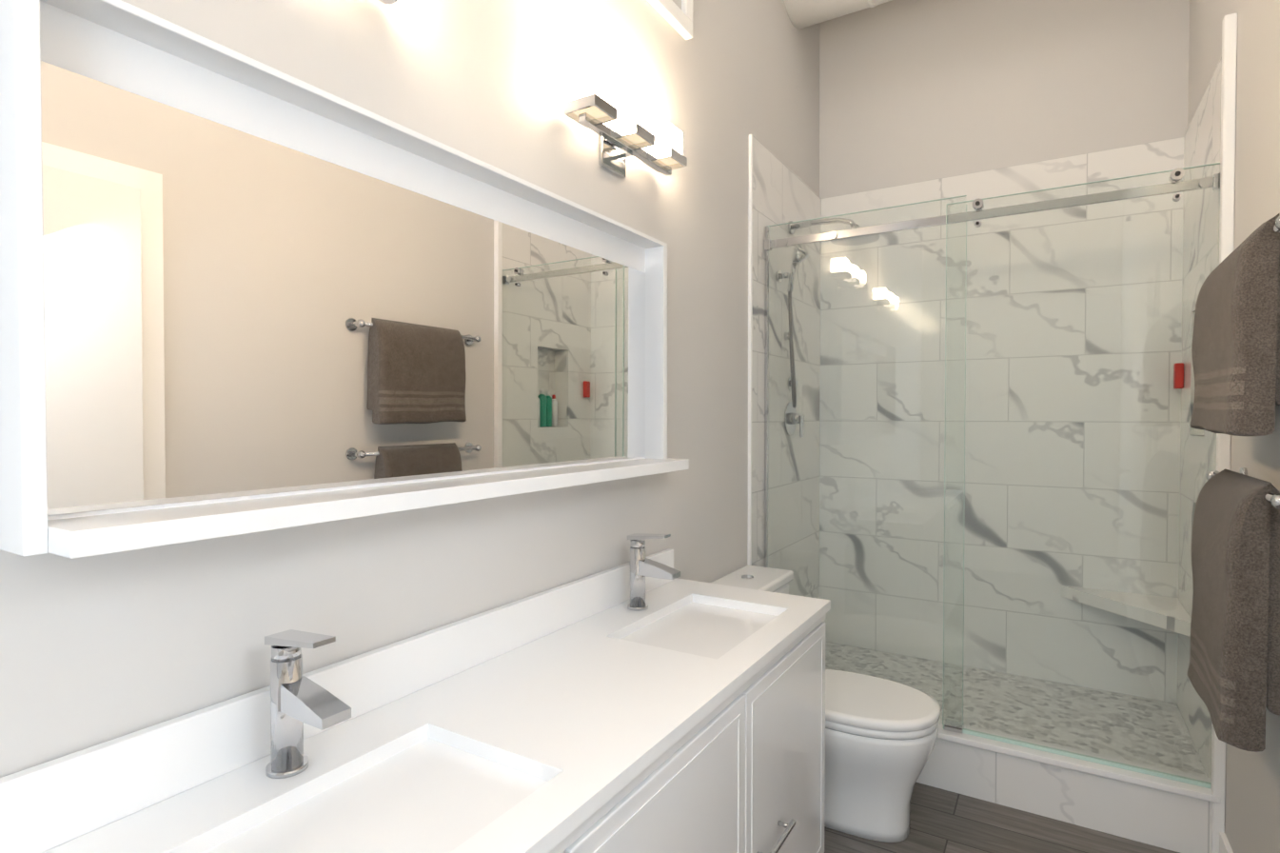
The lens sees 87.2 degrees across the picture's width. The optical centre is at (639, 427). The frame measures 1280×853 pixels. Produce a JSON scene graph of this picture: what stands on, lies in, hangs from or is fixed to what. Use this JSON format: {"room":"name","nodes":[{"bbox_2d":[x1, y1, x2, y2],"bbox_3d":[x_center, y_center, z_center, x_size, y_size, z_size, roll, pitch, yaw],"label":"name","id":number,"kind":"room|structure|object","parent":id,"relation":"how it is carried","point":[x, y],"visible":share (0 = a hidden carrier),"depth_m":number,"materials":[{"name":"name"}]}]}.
{"room":"bathroom","nodes":[
{"label":"bathroom","id":0,"kind":"room"},
{"bbox_2d":[0,0,820,777],"bbox_3d":[-0.366,-0.561,1.502,0.120,3.750,4.970,1,1,32],"label":"wall","id":1,"kind":"structure","parent":0,"point":[99,649],"depth_m":1.43,"materials":[{"name":"white paint"}]},
{"bbox_2d":[0,548,673,852],"bbox_3d":[-0.363,0.446,1.384,0.020,0.100,1.765,1,1,32],"label":"backsplash","id":2,"kind":"structure","parent":1,"relation":"attached to","point":[47,804],"depth_m":0.97,"materials":[{"name":"white stone"}]},
{"bbox_2d":[0,0,689,558],"bbox_3d":[-0.301,-0.199,1.367,0.135,0.660,1.473,1,1,32],"label":"mirror","id":3,"kind":"object","parent":1,"relation":"attached to","point":[240,293],"visible":1,"depth_m":1.02,"materials":[{"name":"white mirror"}]},
{"bbox_2d":[378,0,397,4],"bbox_3d":[-0.544,-0.771,0.985,0.112,0.167,0.466,1,1,32],"label":"sconce","id":4,"kind":"object","parent":1,"relation":"attached to","point":[388,2],"visible":1,"depth_m":1.16,"materials":[{"name":"silver metal"}]},
{"bbox_2d":[562,64,687,177],"bbox_3d":[-0.032,-0.785,1.815,0.112,0.167,0.466,1,1,32],"label":"sconce","id":5,"kind":"object","parent":1,"relation":"attached to","point":[591,106],"visible":1,"depth_m":1.77,"materials":[{"name":"silver metal"}]},
{"bbox_2d":[647,0,692,39],"bbox_3d":[0.084,-1.534,2.071,0.029,0.525,0.300,1,1,32],"label":"air vent","id":6,"kind":"object","parent":1,"relation":"in","point":[677,15],"visible":1,"depth_m":2.12,"materials":[{"name":"white"}]},
{"bbox_2d":[751,135,820,598],"bbox_3d":[0.687,0.056,3.095,0.012,2.460,0.930,1,1,32],"label":"tiled wall","id":7,"kind":"structure","parent":1,"relation":"attached to","point":[782,193],"depth_m":3.02,"materials":[{"name":"stone"}]},
{"bbox_2d":[784,376,804,437],"bbox_3d":[0.712,-0.096,3.059,0.065,0.275,0.150,1,1,32],"label":"shower valve","id":8,"kind":"object","parent":7,"relation":"attached to","point":[797,418],"depth_m":3.04,"materials":[{"name":"silver metal"}]},
{"bbox_2d":[775,217,879,407],"bbox_3d":[0.825,-0.513,2.926,0.390,0.850,0.296,1,1,32],"label":"shower head","id":9,"kind":"object","parent":7,"relation":"attached to","point":[842,242],"visible":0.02,"depth_m":2.91},
{"bbox_2d":[824,781,1179,852],"bbox_3d":[0.319,1.371,1.113,1.730,0.100,4.970,1,1,32],"label":"floor","id":10,"kind":"structure","parent":0,"point":[943,820],"depth_m":2.15,"materials":[{"name":"brown wood"}]},
{"bbox_2d":[540,605,830,852],"bbox_3d":[-0.137,0.921,1.272,0.532,0.795,1.792,1,1,32],"label":"bathroom vanity","id":11,"kind":"object","parent":10,"relation":"on","point":[747,775],"depth_m":1.41,"materials":[{"name":"white wood"}]},
{"bbox_2d":[45,578,830,852],"bbox_3d":[-0.147,0.511,1.271,0.508,0.025,1.796,1,1,32],"label":"countertop","id":12,"kind":"structure","parent":11,"relation":"on","point":[582,703],"depth_m":1.13,"materials":[{"name":"white stone"}]},
{"bbox_2d":[255,629,354,780],"bbox_3d":[-0.481,0.400,0.967,0.148,0.208,0.055,1,1,32],"label":"faucet","id":13,"kind":"object","parent":12,"relation":"on","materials":[{"name":"silver metal"}]},
{"bbox_2d":[182,727,551,852],"bbox_3d":[-0.354,0.597,0.873,0.306,0.157,0.466,1,1,32],"label":"sink","id":14,"kind":"object","parent":12,"relation":"in","point":[425,793],"depth_m":0.94,"materials":[{"name":"white ceramic"}]},
{"bbox_2d":[620,532,680,612],"bbox_3d":[0.032,0.385,1.800,0.148,0.208,0.056,1,1,32],"label":"faucet","id":15,"kind":"object","parent":12,"relation":"on","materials":[{"name":"silver metal"}]},
{"bbox_2d":[616,597,791,658],"bbox_3d":[0.160,0.582,1.708,0.306,0.157,0.466,1,1,32],"label":"sink","id":16,"kind":"object","parent":12,"relation":"in","point":[702,625],"depth_m":1.73,"materials":[{"name":"white ceramic"}]},
{"bbox_2d":[710,565,941,842],"bbox_3d":[0.628,0.921,2.306,0.740,0.759,0.420,1,1,32],"label":"toilet","id":17,"kind":"object","parent":10,"relation":"on","point":[880,736],"visible":0.52,"depth_m":2.12,"materials":[{"name":"white ceramic"}]},
{"bbox_2d":[825,641,1206,776],"bbox_3d":[1.361,1.204,2.801,1.466,0.175,0.733,1,1,32],"label":"mosaic shower floor","id":18,"kind":"structure","parent":10,"relation":"on","point":[1098,744],"depth_m":2.67,"materials":[{"name":"grey tile"}]},
{"bbox_2d":[916,718,1220,852],"bbox_3d":[1.141,1.195,2.443,1.466,0.205,0.127,1,1,32],"label":"shower curb","id":19,"kind":"structure","parent":10,"relation":"on","point":[1172,815],"depth_m":2.21,"materials":[{"name":"stone"}]},
{"bbox_2d":[763,162,1220,787],"bbox_3d":[1.138,0.130,2.421,1.464,1.926,0.062,1,1,32],"label":"glass shower door","id":20,"kind":"structure","parent":19,"relation":"on","point":[1176,186],"depth_m":2.35,"materials":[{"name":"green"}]},
{"bbox_2d":[819,0,1189,198],"bbox_3d":[1.591,-0.590,3.143,1.490,3.750,0.120,1,1,32],"label":"wall","id":21,"kind":"structure","parent":0,"point":[914,90],"depth_m":3.06,"materials":[{"name":"white paint"}]},
{"bbox_2d":[818,136,1184,703],"bbox_3d":[1.557,0.056,3.098,1.466,2.460,0.012,1,1,32],"label":"tiled wall","id":22,"kind":"structure","parent":21,"relation":"attached to","point":[1152,157],"depth_m":3.02,"materials":[{"name":"stone"}]},
{"bbox_2d":[1061,585,1191,636],"bbox_3d":[1.901,0.714,2.655,0.400,0.050,0.400,1,1,32],"label":"shower seat","id":23,"kind":"object","parent":22,"relation":"attached to","point":[1127,606],"depth_m":2.65,"materials":[{"name":"stone"}]},
{"bbox_2d":[1187,0,1279,852],"bbox_3d":[1.005,-0.546,0.657,0.120,3.750,4.970,1,1,32],"label":"wall","id":24,"kind":"structure","parent":0,"point":[1252,805],"depth_m":1.78,"materials":[{"name":"white paint"}]},
{"bbox_2d":[747,12,1237,852],"bbox_3d":[1.096,0.039,2.351,1.489,2.520,0.116,1,1,32],"label":"trim","id":25,"kind":"structure","parent":24,"relation":"attached to","point":[1225,252],"depth_m":1.99,"materials":[{"name":"white"}]},
{"bbox_2d":[1176,57,1221,777],"bbox_3d":[2.010,0.070,2.341,0.101,2.460,0.824,1,1,32],"label":"tiled wall","id":26,"kind":"structure","parent":24,"relation":"attached to","point":[1202,146],"depth_m":2.45,"materials":[{"name":"stone"}]},
{"bbox_2d":[1173,362,1183,388],"bbox_3d":[2.131,-0.206,2.659,0.029,0.100,0.040,1,1,32],"label":"caddy","id":27,"kind":"object","parent":26,"relation":"attached to","point":[1179,378],"depth_m":2.64,"materials":[{"name":"red plastic"}]},
{"bbox_2d":[1219,831,1233,852],"bbox_3d":[1.333,1.267,1.350,0.013,0.100,1.540,1,1,32],"label":"baseboard","id":28,"kind":"structure","parent":24,"relation":"attached to","point":[1225,845],"depth_m":1.94,"materials":[{"name":"white wood"}]},
{"bbox_2d":[1186,467,1279,751],"bbox_3d":[1.414,0.388,1.590,0.143,0.561,0.712,1,1,32],"label":"towel","id":29,"kind":"object","parent":24,"relation":"attached to","point":[1233,673],"visible":1,"depth_m":1.41,"materials":[{"name":"brown fabric"}]},
{"bbox_2d":[1189,212,1279,435],"bbox_3d":[1.414,-0.209,1.579,0.143,0.446,0.712,1,1,32],"label":"towel","id":30,"kind":"object","parent":24,"relation":"attached to","point":[1236,349],"visible":1,"depth_m":1.37,"materials":[{"name":"brown fabric"}]},
{"bbox_3d":[0.319,-2.478,1.046,1.730,0.100,4.970,1,1,32],"label":"ceiling","id":31,"kind":"structure","parent":0,"visible":0},
{"bbox_2d":[784,0,891,29],"bbox_3d":[1.340,-2.154,2.708,1.488,0.605,0.408,1,1,32],"label":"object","id":32,"kind":"structure","parent":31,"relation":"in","point":[803,13],"depth_m":3.00,"materials":[{"name":"white"}]}
]}

